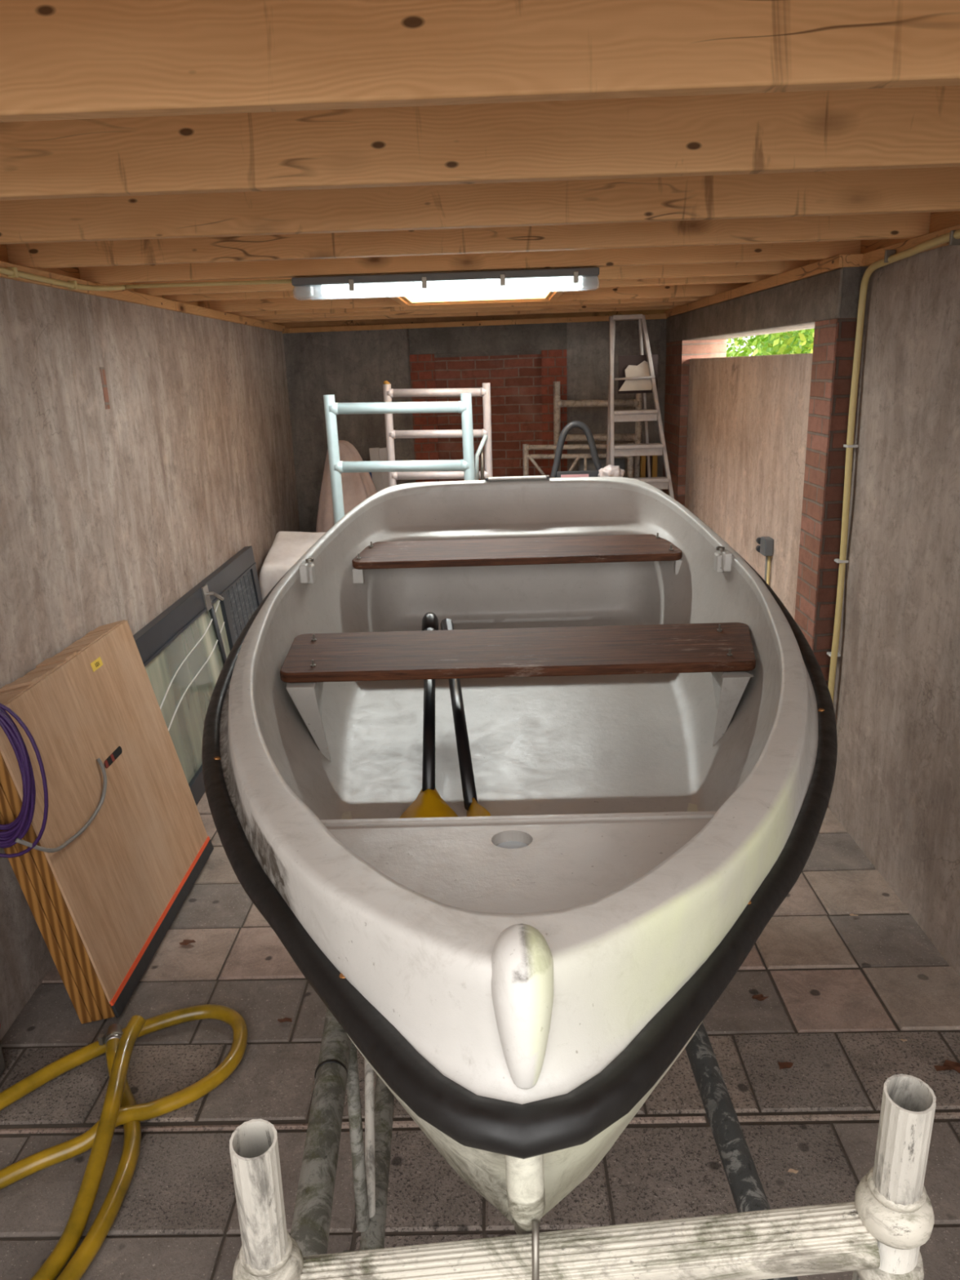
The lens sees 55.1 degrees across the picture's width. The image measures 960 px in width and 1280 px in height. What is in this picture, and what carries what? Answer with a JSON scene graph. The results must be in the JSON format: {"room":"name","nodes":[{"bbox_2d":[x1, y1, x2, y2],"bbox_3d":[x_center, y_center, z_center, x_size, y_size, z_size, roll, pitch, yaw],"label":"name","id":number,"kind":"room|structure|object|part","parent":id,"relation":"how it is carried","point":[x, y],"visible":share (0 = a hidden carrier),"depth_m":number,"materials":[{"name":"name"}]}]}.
{"room":"garage","nodes":[
{"label":"garage","id":0,"kind":"room"},
{"bbox_2d":[0,277,300,1040],"bbox_3d":[-1.551,-0.138,3.523,0.203,2.265,8.806,-2,16,0],"label":"wall","id":1,"kind":"structure","parent":0,"point":[143,448],"depth_m":3.69,"materials":[{"name":"paint"}]},
{"bbox_2d":[0,244,8,262],"bbox_3d":[-1.557,-1.221,2.728,0.040,0.170,0.510,-2,16,1],"label":"trim","id":2,"kind":"structure","parent":1,"relation":"attached to","point":[3,252],"depth_m":2.96,"materials":[{"name":"brown wood"}]},
{"bbox_2d":[35,266,79,279],"bbox_3d":[-1.562,-1.382,3.275,0.040,0.170,0.510,-2,16,1],"label":"trim","id":3,"kind":"structure","parent":1,"relation":"attached to","point":[69,272],"depth_m":3.42,"materials":[{"name":"brown wood"}]},
{"bbox_2d":[0,266,125,290],"bbox_3d":[-1.439,-0.906,2.046,0.093,0.040,3.206,-2,16,1],"label":"cable conduit","id":4,"kind":"object","parent":1,"relation":"attached to","point":[12,272],"visible":1,"depth_m":3.15,"materials":[{"name":"beige plastic"}]},
{"bbox_2d":[103,282,134,291],"bbox_3d":[-1.568,-1.548,3.836,0.040,0.170,0.540,-2,16,1],"label":"trim","id":5,"kind":"structure","parent":1,"relation":"attached to","point":[128,283],"depth_m":3.99,"materials":[{"name":"brown wood"}]},
{"bbox_2d":[0,261,284,332],"bbox_3d":[-1.542,-1.346,3.530,0.140,0.045,7.504,-2,16,0],"label":"trim","id":6,"kind":"structure","parent":1,"relation":"attached to","point":[126,295],"depth_m":4.05,"materials":[{"name":"brown wood"}]},
{"bbox_3d":[-1.364,0.151,2.381,0.178,0.047,0.012,-2,16,1],"label":"wall hook","id":7,"kind":"object","parent":1,"relation":"attached to","visible":0},
{"bbox_2d":[0,702,48,857],"bbox_3d":[-1.296,0.377,2.447,0.277,0.467,0.042,-2,16,1],"label":"coil","id":8,"kind":"object","parent":7,"relation":"hanging from","point":[18,828],"visible":1,"depth_m":2.44,"materials":[{"name":"purple plastic"}]},
{"bbox_2d":[182,282,752,328],"bbox_3d":[-0.043,-1.542,3.794,3.650,0.310,7.650,-2,16,1],"label":"ceiling","id":9,"kind":"structure","parent":0,"point":[202,304],"depth_m":7.14,"materials":[{"name":"brown wood"}]},
{"bbox_2d":[5,212,931,268],"bbox_3d":[-0.063,-1.343,2.972,3.150,0.174,0.048,-1,16,1],"label":"joist","id":10,"kind":"object","parent":9,"relation":"attached to","point":[896,225],"visible":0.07,"depth_m":2.97,"materials":[{"name":"brown wood"}]},
{"bbox_2d":[228,296,709,316],"bbox_3d":[-0.031,-2.162,5.744,3.150,0.174,0.046,-1,16,1],"label":"joist","id":11,"kind":"object","parent":9,"relation":"attached to","point":[674,299],"visible":0.04,"depth_m":5.75,"materials":[{"name":"brown wood"}]},
{"bbox_2d":[244,301,694,319],"bbox_3d":[-0.026,-2.284,6.157,3.150,0.174,0.048,-1,16,2],"label":"joist","id":12,"kind":"object","parent":9,"relation":"attached to","point":[682,303],"visible":0.05,"depth_m":6.16,"materials":[{"name":"brown wood"}]},
{"bbox_2d":[78,240,861,284],"bbox_3d":[-0.057,-1.504,3.519,3.150,0.174,0.048,-2,16,1],"label":"joist","id":13,"kind":"object","parent":9,"relation":"attached to","point":[808,250],"visible":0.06,"depth_m":3.51,"materials":[{"name":"brown wood"}]},
{"bbox_2d":[124,279,291,288],"bbox_3d":[-1.063,-1.381,3.571,0.671,0.016,0.019,-1,16,2],"label":"conduit","id":14,"kind":"object","parent":13,"relation":"attached to","point":[281,281],"visible":0.94,"depth_m":3.56,"materials":[{"name":"beige plastic"}]},
{"bbox_2d":[291,266,599,297],"bbox_3d":[-0.133,-1.379,3.564,1.188,0.080,0.095,-2,16,1],"label":"strip light","id":15,"kind":"object","parent":13,"relation":"attached to","point":[566,277],"visible":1,"depth_m":3.54,"materials":[{"name":"grey plastic"}]},
{"bbox_2d":[162,274,777,302],"bbox_3d":[-0.046,-1.788,4.478,3.150,0.174,0.045,-2,16,1],"label":"joist","id":16,"kind":"object","parent":9,"relation":"attached to","point":[748,278],"visible":0.02,"depth_m":4.49,"materials":[{"name":"brown wood"}]},
{"bbox_2d":[133,259,808,295],"bbox_3d":[-0.050,-1.674,4.094,3.150,0.174,0.045,-2,16,1],"label":"joist","id":17,"kind":"object","parent":9,"relation":"attached to","point":[758,268],"visible":0.02,"depth_m":4.08,"materials":[{"name":"brown wood"}]},
{"bbox_2d":[260,305,681,323],"bbox_3d":[-0.022,-2.407,6.570,3.150,0.174,0.045,-1,16,2],"label":"joist","id":18,"kind":"object","parent":9,"relation":"attached to","point":[653,308],"visible":0.04,"depth_m":6.58,"materials":[{"name":"brown wood"}]},
{"bbox_2d":[204,282,746,312],"bbox_3d":[-0.036,-2.046,5.350,3.150,0.174,0.048,-1,16,1],"label":"joist","id":19,"kind":"object","parent":9,"relation":"attached to","point":[694,290],"visible":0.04,"depth_m":5.35,"materials":[{"name":"brown wood"}]},
{"bbox_2d":[386,288,566,305],"bbox_3d":[-0.020,-2.036,4.878,0.900,0.418,0.890,-2,16,1],"label":"skylight","id":20,"kind":"object","parent":9,"relation":"attached to","point":[550,294],"visible":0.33,"depth_m":5.31,"materials":[{"name":"white"}]},
{"bbox_2d":[0,0,959,122],"bbox_3d":[-0.083,-0.839,1.270,3.150,0.174,0.045,-1,16,1],"label":"joist","id":21,"kind":"object","parent":9,"relation":"attached to","point":[60,60],"visible":1,"depth_m":1.26,"materials":[{"name":"brown wood"}]},
{"bbox_2d":[0,85,959,200],"bbox_3d":[-0.076,-1.006,1.836,3.150,0.174,0.048,-2,16,1],"label":"joist","id":22,"kind":"object","parent":9,"relation":"attached to","point":[899,127],"visible":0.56,"depth_m":1.82,"materials":[{"name":"brown wood"}]},
{"bbox_2d":[0,166,959,244],"bbox_3d":[-0.069,-1.181,2.425,3.150,0.174,0.048,-2,16,1],"label":"joist","id":23,"kind":"object","parent":9,"relation":"attached to","point":[932,189],"visible":0.56,"depth_m":2.41,"materials":[{"name":"brown wood"}]},
{"bbox_2d":[283,319,666,532],"bbox_3d":[0.096,-1.328,7.328,3.200,2.290,0.220,0,17,7],"label":"wall","id":24,"kind":"structure","parent":0,"point":[522,363],"depth_m":7.09,"materials":[{"name":"paint"}]},
{"bbox_2d":[282,313,667,333],"bbox_3d":[0.054,-2.394,6.956,3.200,0.037,0.130,0,17,7],"label":"trim","id":25,"kind":"structure","parent":24,"relation":"attached to","point":[656,316],"depth_m":6.92,"materials":[{"name":"brown wood"}]},
{"bbox_2d":[0,791,959,1279],"bbox_3d":[0.123,0.861,3.813,4.743,0.122,9.227,-2,16,1],"label":"floor","id":26,"kind":"structure","parent":0,"point":[843,990],"depth_m":2.45,"materials":[{"name":"grey tile"}]},
{"bbox_2d":[0,1024,5,1075],"bbox_3d":[-1.368,1.053,2.376,0.089,0.420,0.330,-2,16,1],"label":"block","id":27,"kind":"object","parent":26,"relation":"on","point":[2,1065],"visible":1,"depth_m":2.56,"materials":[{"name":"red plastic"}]},
{"bbox_2d":[30,1014,145,1279],"bbox_3d":[-0.954,1.265,2.075,0.140,0.152,1.060,0,17,6],"label":"garden hose","id":28,"kind":"object","parent":26,"relation":"on","point":[68,1241],"visible":1,"depth_m":2.17,"materials":[{"name":"yellow rubber"}]},
{"bbox_2d":[56,1023,141,1279],"bbox_3d":[-0.921,1.288,2.134,0.194,0.072,1.137,-4,17,-6],"label":"garden hose","id":29,"kind":"object","parent":26,"relation":"on","point":[91,1245],"visible":0.73,"depth_m":2.15,"materials":[{"name":"rubber"}]},
{"bbox_2d":[0,619,213,1023],"bbox_3d":[-1.250,0.531,3.087,0.326,0.993,1.005,-2,16,1],"label":"wooden board","id":30,"kind":"object","parent":26,"relation":"on","point":[103,904],"visible":1,"depth_m":2.91,"materials":[{"name":"brown wood"}]},
{"bbox_2d":[14,757,106,853],"bbox_3d":[-1.219,0.518,2.742,0.060,0.134,0.527,-2,16,1],"label":"cable","id":31,"kind":"object","parent":30,"relation":"attached to","point":[82,829],"visible":1,"depth_m":2.76,"materials":[{"name":"grey plastic"}]},
{"bbox_2d":[0,1004,247,1189],"bbox_3d":[-1.033,1.195,2.455,0.868,0.075,0.386,-14,20,-35],"label":"garden hose","id":32,"kind":"object","parent":26,"relation":"on","point":[21,1169],"visible":0.86,"depth_m":2.47,"materials":[{"name":"yellow rubber"}]},
{"bbox_2d":[178,939,195,945],"bbox_3d":[-0.995,1.027,3.134,0.058,0.008,0.032,-2,16,1],"label":"dry leaf","id":33,"kind":"object","parent":26,"relation":"on","point":[184,942],"visible":1,"depth_m":3.13,"materials":[{"name":"brown plant"}]},
{"bbox_2d":[133,546,262,805],"bbox_3d":[-1.355,0.129,4.736,0.126,0.845,2.140,-2,16,0],"label":"window frame","id":34,"kind":"structure","parent":26,"relation":"on","point":[184,651],"depth_m":4.36,"materials":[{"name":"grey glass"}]},
{"bbox_3d":[-1.352,0.233,4.401,0.067,0.633,1.240,-2,16,0],"label":"glass pane","id":35,"kind":"part","parent":34,"relation":"part of","materials":[{"name":"clear glass"}]},
{"bbox_3d":[-1.402,-0.220,4.632,0.055,0.113,2.140,-2,16,0],"label":"door rail","id":36,"kind":"part","parent":34,"relation":"part of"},
{"bbox_3d":[-1.308,0.483,4.841,0.054,0.104,2.140,-2,16,0],"label":"door rail","id":37,"kind":"part","parent":34,"relation":"part of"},
{"bbox_3d":[-1.353,-0.224,4.665,0.063,0.120,0.164,-2,16,0],"label":"door handle","id":38,"kind":"part","parent":34,"relation":"part of","materials":[{"name":"metal"}]},
{"bbox_3d":[-1.363,-0.053,5.370,0.084,0.634,0.620,-2,16,0],"label":"grooved panel","id":39,"kind":"part","parent":34,"relation":"part of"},
{"bbox_2d":[277,1017,292,1022],"bbox_3d":[-0.581,1.132,2.738,0.042,0.006,0.020,-5,17,-9],"label":"dry leaf","id":40,"kind":"object","parent":26,"relation":"on","point":[285,1020],"visible":1,"depth_m":2.74,"materials":[{"name":"brown plant"}]},
{"bbox_2d":[258,531,325,599],"bbox_3d":[-1.051,-0.293,6.089,0.753,0.790,0.628,-2,16,1],"label":"sheet","id":41,"kind":"object","parent":26,"relation":"on","point":[287,548],"visible":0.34,"depth_m":5.92,"materials":[{"name":"white fabric"}]},
{"bbox_2d":[315,440,377,532],"bbox_3d":[-0.868,-0.738,6.643,0.771,1.385,0.598,-2,16,1],"label":"sheet","id":42,"kind":"object","parent":26,"relation":"on","point":[357,487],"visible":0.3,"depth_m":6.45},
{"bbox_2d":[368,447,382,492],"bbox_3d":[-0.754,-0.827,7.125,0.068,1.301,0.164,-13,20,-34],"label":"board","id":43,"kind":"object","parent":26,"relation":"on","point":[374,452],"visible":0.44,"depth_m":7.01,"materials":[{"name":"beige wood"}]},
{"bbox_2d":[378,447,388,488],"bbox_3d":[-0.670,-0.823,7.106,0.062,1.300,0.186,-17,22,-42],"label":"board","id":44,"kind":"object","parent":26,"relation":"on","point":[382,451],"visible":0.24,"depth_m":6.99,"materials":[{"name":"beige wood"}]},
{"bbox_2d":[323,392,475,524],"bbox_3d":[-0.338,-0.280,4.416,0.691,1.754,0.062,-2,16,-1],"label":"scaffold section","id":45,"kind":"object","parent":26,"relation":"on","point":[331,408],"visible":0.37,"depth_m":4.21,"materials":[{"name":"metal"}]},
{"bbox_3d":[-0.647,-0.269,4.412,0.070,1.754,0.050,-2,16,1],"label":"post","id":46,"kind":"part","parent":45,"relation":"part of","materials":[{"name":"metal"}]},
{"bbox_3d":[-0.372,-1.057,4.186,0.621,0.062,0.050,-2,16,-1],"label":"rail","id":47,"kind":"part","parent":45,"relation":"part of","materials":[{"name":"metal"}]},
{"bbox_3d":[-0.361,-0.805,4.261,0.621,0.062,0.050,-2,16,-1],"label":"rail","id":48,"kind":"part","parent":45,"relation":"part of","materials":[{"name":"metal"}]},
{"bbox_3d":[-0.027,-0.285,4.421,0.070,1.742,0.050,-2,16,1],"label":"post","id":49,"kind":"part","parent":45,"relation":"part of","materials":[{"name":"metal"}]},
{"bbox_2d":[382,380,493,487],"bbox_3d":[-0.247,-0.771,5.998,0.675,1.792,0.123,-2,16,1],"label":"scaffold section","id":50,"kind":"object","parent":26,"relation":"on","point":[486,456],"visible":0.52,"depth_m":5.85,"materials":[{"name":"metal"}]},
{"bbox_3d":[-0.559,-0.761,6.039,0.050,1.770,0.050,-2,16,1],"label":"post","id":51,"kind":"part","parent":50,"relation":"part of","materials":[{"name":"metal"}]},
{"bbox_3d":[-0.272,-1.560,5.799,0.626,0.062,0.050,-2,16,1],"label":"rail","id":52,"kind":"part","parent":50,"relation":"part of","materials":[{"name":"metal"}]},
{"bbox_3d":[-0.264,-1.315,5.871,0.626,0.062,0.050,-2,16,1],"label":"rail","id":53,"kind":"part","parent":50,"relation":"part of","materials":[{"name":"metal"}]},
{"bbox_3d":[-0.256,-1.064,5.946,0.626,0.062,0.050,-2,16,1],"label":"rail","id":54,"kind":"part","parent":50,"relation":"part of","materials":[{"name":"metal"}]},
{"bbox_3d":[0.066,-0.772,6.028,0.050,1.758,0.050,-2,16,1],"label":"post","id":55,"kind":"part","parent":50,"relation":"part of","materials":[{"name":"metal"}]},
{"bbox_2d":[550,421,602,478],"bbox_3d":[0.631,-0.657,6.007,0.445,1.514,0.347,-2,16,1],"label":"hand truck","id":56,"kind":"object","parent":26,"relation":"on","point":[555,473],"visible":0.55,"depth_m":5.79,"materials":[{"name":"grey metal"}]},
{"bbox_3d":[0.636,-1.014,5.817,0.300,0.110,0.025,-2,16,1],"label":"cross plate","id":57,"kind":"part","parent":56,"relation":"part of","materials":[{"name":"grey plastic"}]},
{"bbox_2d":[597,464,624,477],"bbox_3d":[0.820,-1.038,5.734,0.168,0.110,0.092,-2,16,1],"label":"crumpled bag","id":58,"kind":"object","parent":56,"relation":"hanging from","point":[610,470],"visible":0.69,"depth_m":5.70,"materials":[{"name":"plastic"}]},
{"bbox_2d":[522,443,634,478],"bbox_3d":[0.717,-0.770,6.728,0.788,1.318,0.046,-1,16,4],"label":"scaffold section","id":59,"kind":"object","parent":26,"relation":"on","point":[526,456],"visible":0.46,"depth_m":6.56,"materials":[{"name":"paint"}]},
{"bbox_3d":[0.345,-0.767,6.757,0.042,1.318,0.042,-2,16,1],"label":"post","id":60,"kind":"part","parent":59,"relation":"part of","materials":[{"name":"paint"}]},
{"bbox_3d":[0.698,-1.376,6.552,0.747,0.046,0.034,-1,16,4],"label":"rail","id":61,"kind":"part","parent":59,"relation":"part of","materials":[{"name":"paint"}]},
{"bbox_3d":[0.700,-1.312,6.570,0.747,0.046,0.034,-1,16,4],"label":"rail","id":62,"kind":"part","parent":59,"relation":"part of","materials":[{"name":"paint"}]},
{"bbox_3d":[1.089,-0.769,6.706,0.042,1.306,0.042,-2,16,1],"label":"post","id":63,"kind":"part","parent":59,"relation":"part of","materials":[{"name":"paint"}]},
{"bbox_2d":[229,1007,936,1279],"bbox_3d":[0.067,0.712,1.902,0.795,1.250,2.003,-2,16,1],"label":"trailer","id":64,"kind":"object","parent":26,"relation":"on","point":[879,1234],"visible":0.82,"depth_m":0.84,"materials":[{"name":"paint"}]},
{"bbox_2d":[201,475,837,1279],"bbox_3d":[0.094,0.105,2.129,1.455,0.657,2.801,-2,16,1],"label":"rowing boat","id":65,"kind":"object","parent":64,"relation":"on","point":[651,729],"visible":1,"depth_m":1.67,"materials":[{"name":"plastic"}]},
{"bbox_2d":[305,558,314,562],"bbox_3d":[-0.502,-0.235,2.710,0.024,0.008,0.024,-2,16,1],"label":"socket","id":66,"kind":"object","parent":65,"relation":"attached to","point":[308,560],"depth_m":2.70,"materials":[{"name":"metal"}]},
{"bbox_2d":[338,973,345,977],"bbox_3d":[-0.149,0.370,1.012,0.014,0.004,0.014,-2,16,1],"label":"washer","id":67,"kind":"object","parent":65,"relation":"in","point":[340,975],"depth_m":1.01,"materials":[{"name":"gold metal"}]},
{"bbox_2d":[400,612,458,817],"bbox_3d":[-0.114,0.271,2.267,0.187,0.442,1.027,-2,16,1],"label":"paddle","id":68,"kind":"object","parent":65,"relation":"in","point":[428,802],"visible":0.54,"depth_m":2.22,"materials":[{"name":"black plastic"}]},
{"bbox_3d":[-0.114,0.484,2.006,0.187,0.182,0.406,-2,16,1],"label":"blade","id":69,"kind":"part","parent":68,"relation":"part of","materials":[{"name":"yellow plastic"}]},
{"bbox_2d":[440,618,490,816],"bbox_3d":[-0.039,0.302,2.237,0.069,0.443,1.136,-3,17,-5],"label":"paddle","id":70,"kind":"object","parent":65,"relation":"in","point":[473,807],"visible":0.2,"depth_m":2.24,"materials":[{"name":"black plastic"}]},
{"bbox_3d":[0.002,0.503,1.927,0.069,0.230,0.424,-3,17,-5],"label":"blade","id":71,"kind":"part","parent":70,"relation":"part of","materials":[{"name":"yellow plastic"}]},
{"bbox_3d":[0.064,0.493,1.290,0.777,0.280,0.535,-2,16,1],"label":"bow seat","id":72,"kind":"part","parent":65,"relation":"part of","materials":[{"name":"white plastic"}]},
{"bbox_3d":[0.043,0.525,0.879,0.036,0.208,0.113,-2,16,1],"label":"stem post","id":73,"kind":"part","parent":65,"relation":"part of","materials":[{"name":"white plastic"}]},
{"bbox_2d":[715,546,724,551],"bbox_3d":[0.702,-0.267,2.687,0.024,0.008,0.024,-2,16,1],"label":"socket","id":74,"kind":"object","parent":65,"relation":"attached to","point":[719,548],"depth_m":2.68,"materials":[{"name":"metal"}]},
{"bbox_3d":[0.387,1.039,1.004,0.051,1.111,0.082,-7,17,-17],"label":"post","id":75,"kind":"part","parent":64,"relation":"part of","materials":[{"name":"metal"}]},
{"bbox_2d":[553,381,642,477],"bbox_3d":[0.880,-1.046,6.902,0.645,1.738,0.062,0,17,6],"label":"scaffold section","id":76,"kind":"object","parent":26,"relation":"on","point":[637,402],"visible":0.42,"depth_m":6.72,"materials":[{"name":"aluminium"}]},
{"bbox_3d":[0.584,-1.045,6.932,0.050,1.738,0.050,-2,16,1],"label":"post","id":77,"kind":"part","parent":76,"relation":"part of","materials":[{"name":"paint"}]},
{"bbox_3d":[0.858,-1.725,6.702,0.595,0.062,0.050,0,17,6],"label":"rail","id":78,"kind":"part","parent":76,"relation":"part of","materials":[{"name":"paint"}]},
{"bbox_3d":[0.866,-1.490,6.771,0.595,0.062,0.050,0,17,6],"label":"rail","id":79,"kind":"part","parent":76,"relation":"part of","materials":[{"name":"paint"}]},
{"bbox_3d":[1.176,-1.041,6.875,0.050,1.726,0.050,-2,16,1],"label":"post","id":80,"kind":"part","parent":76,"relation":"part of","materials":[{"name":"paint"}]},
{"bbox_2d":[605,314,674,498],"bbox_3d":[1.148,-1.087,6.287,0.584,2.147,0.849,-2,16,1],"label":"step ladder","id":81,"kind":"object","parent":26,"relation":"on","point":[647,449],"visible":0.36,"depth_m":5.99,"materials":[{"name":"metal"}]},
{"bbox_3d":[0.895,-1.121,6.463,0.024,2.127,0.499,-2,16,1],"label":"leg","id":82,"kind":"part","parent":81,"relation":"part of","materials":[{"name":"metal"}]},
{"bbox_3d":[1.001,-1.694,5.953,0.260,0.021,0.016,-2,16,1],"label":"rod","id":83,"kind":"part","parent":81,"relation":"part of","materials":[{"name":"metal"}]},
{"bbox_2d":[617,354,657,394],"bbox_3d":[1.030,-1.729,5.987,0.260,0.240,0.075,-2,16,1],"label":"board","id":84,"kind":"object","parent":81,"relation":"on","point":[629,366],"visible":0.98,"depth_m":5.99,"materials":[{"name":"beige wood"}]},
{"bbox_3d":[1.190,-1.128,6.457,0.027,2.127,0.545,8,19,29],"label":"leg","id":85,"kind":"part","parent":81,"relation":"part of","materials":[{"name":"metal"}]},
{"bbox_2d":[640,455,645,477],"bbox_3d":[1.205,-0.779,6.868,0.036,1.230,0.040,-2,16,1],"label":"board","id":86,"kind":"object","parent":26,"relation":"on","point":[642,458],"visible":0.02,"depth_m":6.71,"materials":[{"name":"wood"}]},
{"bbox_2d":[645,455,651,477],"bbox_3d":[1.248,-0.780,6.867,0.036,1.230,0.040,-2,16,1],"label":"board","id":87,"kind":"object","parent":26,"relation":"on","point":[646,473],"visible":0.02,"depth_m":6.71,"materials":[{"name":"wood"}]},
{"bbox_2d":[651,455,657,477],"bbox_3d":[1.290,-0.781,6.867,0.036,1.230,0.040,-2,16,1],"label":"board","id":88,"kind":"object","parent":26,"relation":"on","point":[654,458],"visible":0.02,"depth_m":6.71,"materials":[{"name":"wood"}]},
{"bbox_2d":[751,994,768,1000],"bbox_3d":[0.845,1.076,2.772,0.048,0.008,0.028,-8,17,-19],"label":"dry leaf","id":89,"kind":"object","parent":26,"relation":"on","point":[760,997],"visible":1,"depth_m":2.77,"materials":[{"name":"brown plant"}]},
{"bbox_2d":[777,1062,792,1069],"bbox_3d":[0.833,1.157,2.499,0.042,0.008,0.027,-2,16,1],"label":"dry leaf","id":90,"kind":"object","parent":26,"relation":"on","point":[785,1064],"visible":1,"depth_m":2.50,"materials":[{"name":"brown plant"}]},
{"bbox_2d":[787,1168,798,1173],"bbox_3d":[0.741,1.256,2.178,0.026,0.002,0.012,1,17,9],"label":"dry leaf","id":91,"kind":"object","parent":26,"relation":"on","point":[791,1170],"visible":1,"depth_m":2.18,"materials":[{"name":"beige plant"}]},
{"bbox_2d":[933,1059,959,1072],"bbox_3d":[1.263,1.147,2.475,0.080,0.013,0.040,2,17,12],"label":"dry leaf","id":92,"kind":"object","parent":26,"relation":"on","point":[948,1064],"visible":1,"depth_m":2.48,"materials":[{"name":"brown plant"}]},
{"bbox_3d":[0.880,-0.689,6.901,0.330,1.058,0.095,-2,16,1],"label":"crate","id":93,"kind":"object","parent":26,"relation":"on","visible":0},
{"bbox_2d":[577,457,625,475],"bbox_3d":[0.884,-1.258,6.704,0.335,0.134,0.144,-2,16,1],"label":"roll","id":94,"kind":"object","parent":93,"relation":"on","point":[620,462],"visible":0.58,"depth_m":6.64,"materials":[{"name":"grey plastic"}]},
{"bbox_2d":[662,244,959,977],"bbox_3d":[1.519,-0.148,3.224,0.320,2.265,8.300,-2,16,1],"label":"wall","id":95,"kind":"structure","parent":0,"point":[755,449],"depth_m":3.46,"materials":[{"name":"paint"}]},
{"bbox_3d":[1.551,-0.594,5.255,0.230,1.968,2.650,-2,16,1],"label":"infill panel","id":96,"kind":"part","parent":95,"relation":"part of","materials":[{"name":"paint"}]},
{"bbox_2d":[755,536,773,555],"bbox_3d":[1.396,-0.462,4.512,0.057,0.085,0.105,-2,16,1],"label":"wall socket","id":97,"kind":"object","parent":95,"relation":"attached to","point":[766,547],"visible":1,"depth_m":4.47,"materials":[{"name":"grey plastic"}]},
{"bbox_2d":[755,545,759,552],"bbox_3d":[1.385,-0.451,4.557,0.032,0.032,0.025,-2,16,1],"label":"outlet","id":98,"kind":"object","parent":97,"relation":"attached to","point":[757,548],"depth_m":4.55,"materials":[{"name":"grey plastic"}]},
{"bbox_2d":[755,537,760,544],"bbox_3d":[1.383,-0.490,4.545,0.032,0.032,0.025,-2,16,1],"label":"outlet","id":99,"kind":"object","parent":97,"relation":"attached to","point":[758,540],"depth_m":4.54,"materials":[{"name":"grey plastic"}]},
{"bbox_2d":[664,253,866,317],"bbox_3d":[1.454,-1.899,5.079,0.230,0.045,3.550,-2,16,1],"label":"trim","id":100,"kind":"structure","parent":95,"relation":"attached to","point":[838,261],"depth_m":4.07,"materials":[{"name":"brown wood"}]},
{"bbox_2d":[764,555,767,582],"bbox_3d":[1.429,0.013,4.657,0.015,0.910,0.020,-2,16,1],"label":"conduit","id":101,"kind":"object","parent":95,"relation":"attached to","point":[766,562],"visible":0.02,"depth_m":4.54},
{"bbox_2d":[766,555,770,585],"bbox_3d":[1.428,0.023,4.623,0.015,0.910,0.020,-2,16,1],"label":"conduit","id":102,"kind":"object","parent":95,"relation":"attached to","point":[768,557],"visible":0.21,"depth_m":4.51,"materials":[{"name":"yellow plastic"}]},
{"bbox_2d":[808,259,822,264],"bbox_3d":[1.461,-1.627,3.778,0.040,0.170,0.540,-2,16,1],"label":"trim","id":103,"kind":"structure","parent":95,"relation":"attached to","point":[810,261],"depth_m":4.00,"materials":[{"name":"brown wood"}]},
{"bbox_2d":[860,238,911,253],"bbox_3d":[1.454,-1.461,3.217,0.040,0.170,0.510,-2,16,1],"label":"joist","id":104,"kind":"structure","parent":95,"relation":"attached to","point":[867,246],"depth_m":3.34,"materials":[{"name":"brown wood"}]},
{"bbox_2d":[826,229,959,702],"bbox_3d":[1.414,0.075,2.217,0.058,2.175,3.040,-2,16,1],"label":"cable conduit","id":105,"kind":"object","parent":95,"relation":"attached to","point":[953,237],"visible":0.95,"depth_m":3.50,"materials":[{"name":"white plastic"}]},
{"bbox_2d":[862,224,959,266],"bbox_3d":[1.456,-0.879,1.627,0.145,0.045,3.650,-2,16,1],"label":"trim","id":106,"kind":"structure","parent":95,"relation":"attached to","point":[868,258],"depth_m":3.03,"materials":[{"name":"brown wood"}]},
{"bbox_2d":[928,211,959,233],"bbox_3d":[1.448,-1.300,2.670,0.040,0.170,0.510,-2,16,1],"label":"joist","id":107,"kind":"structure","parent":95,"relation":"attached to","point":[944,220],"depth_m":2.84,"materials":[{"name":"brown wood"}]},
{"bbox_3d":[0.063,1.979,0.585,60.000,0.170,60.000,-2,16,1],"label":"ground","id":108,"kind":"structure","parent":0,"visible":0},
{"bbox_2d":[725,328,814,356],"bbox_3d":[2.715,-1.753,6.646,0.937,3.331,7.800,-2,16,1],"label":"hedge","id":109,"kind":"object","parent":108,"relation":"on","point":[801,341],"visible":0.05,"depth_m":7.99,"materials":[{"name":"green plant"}]}
]}

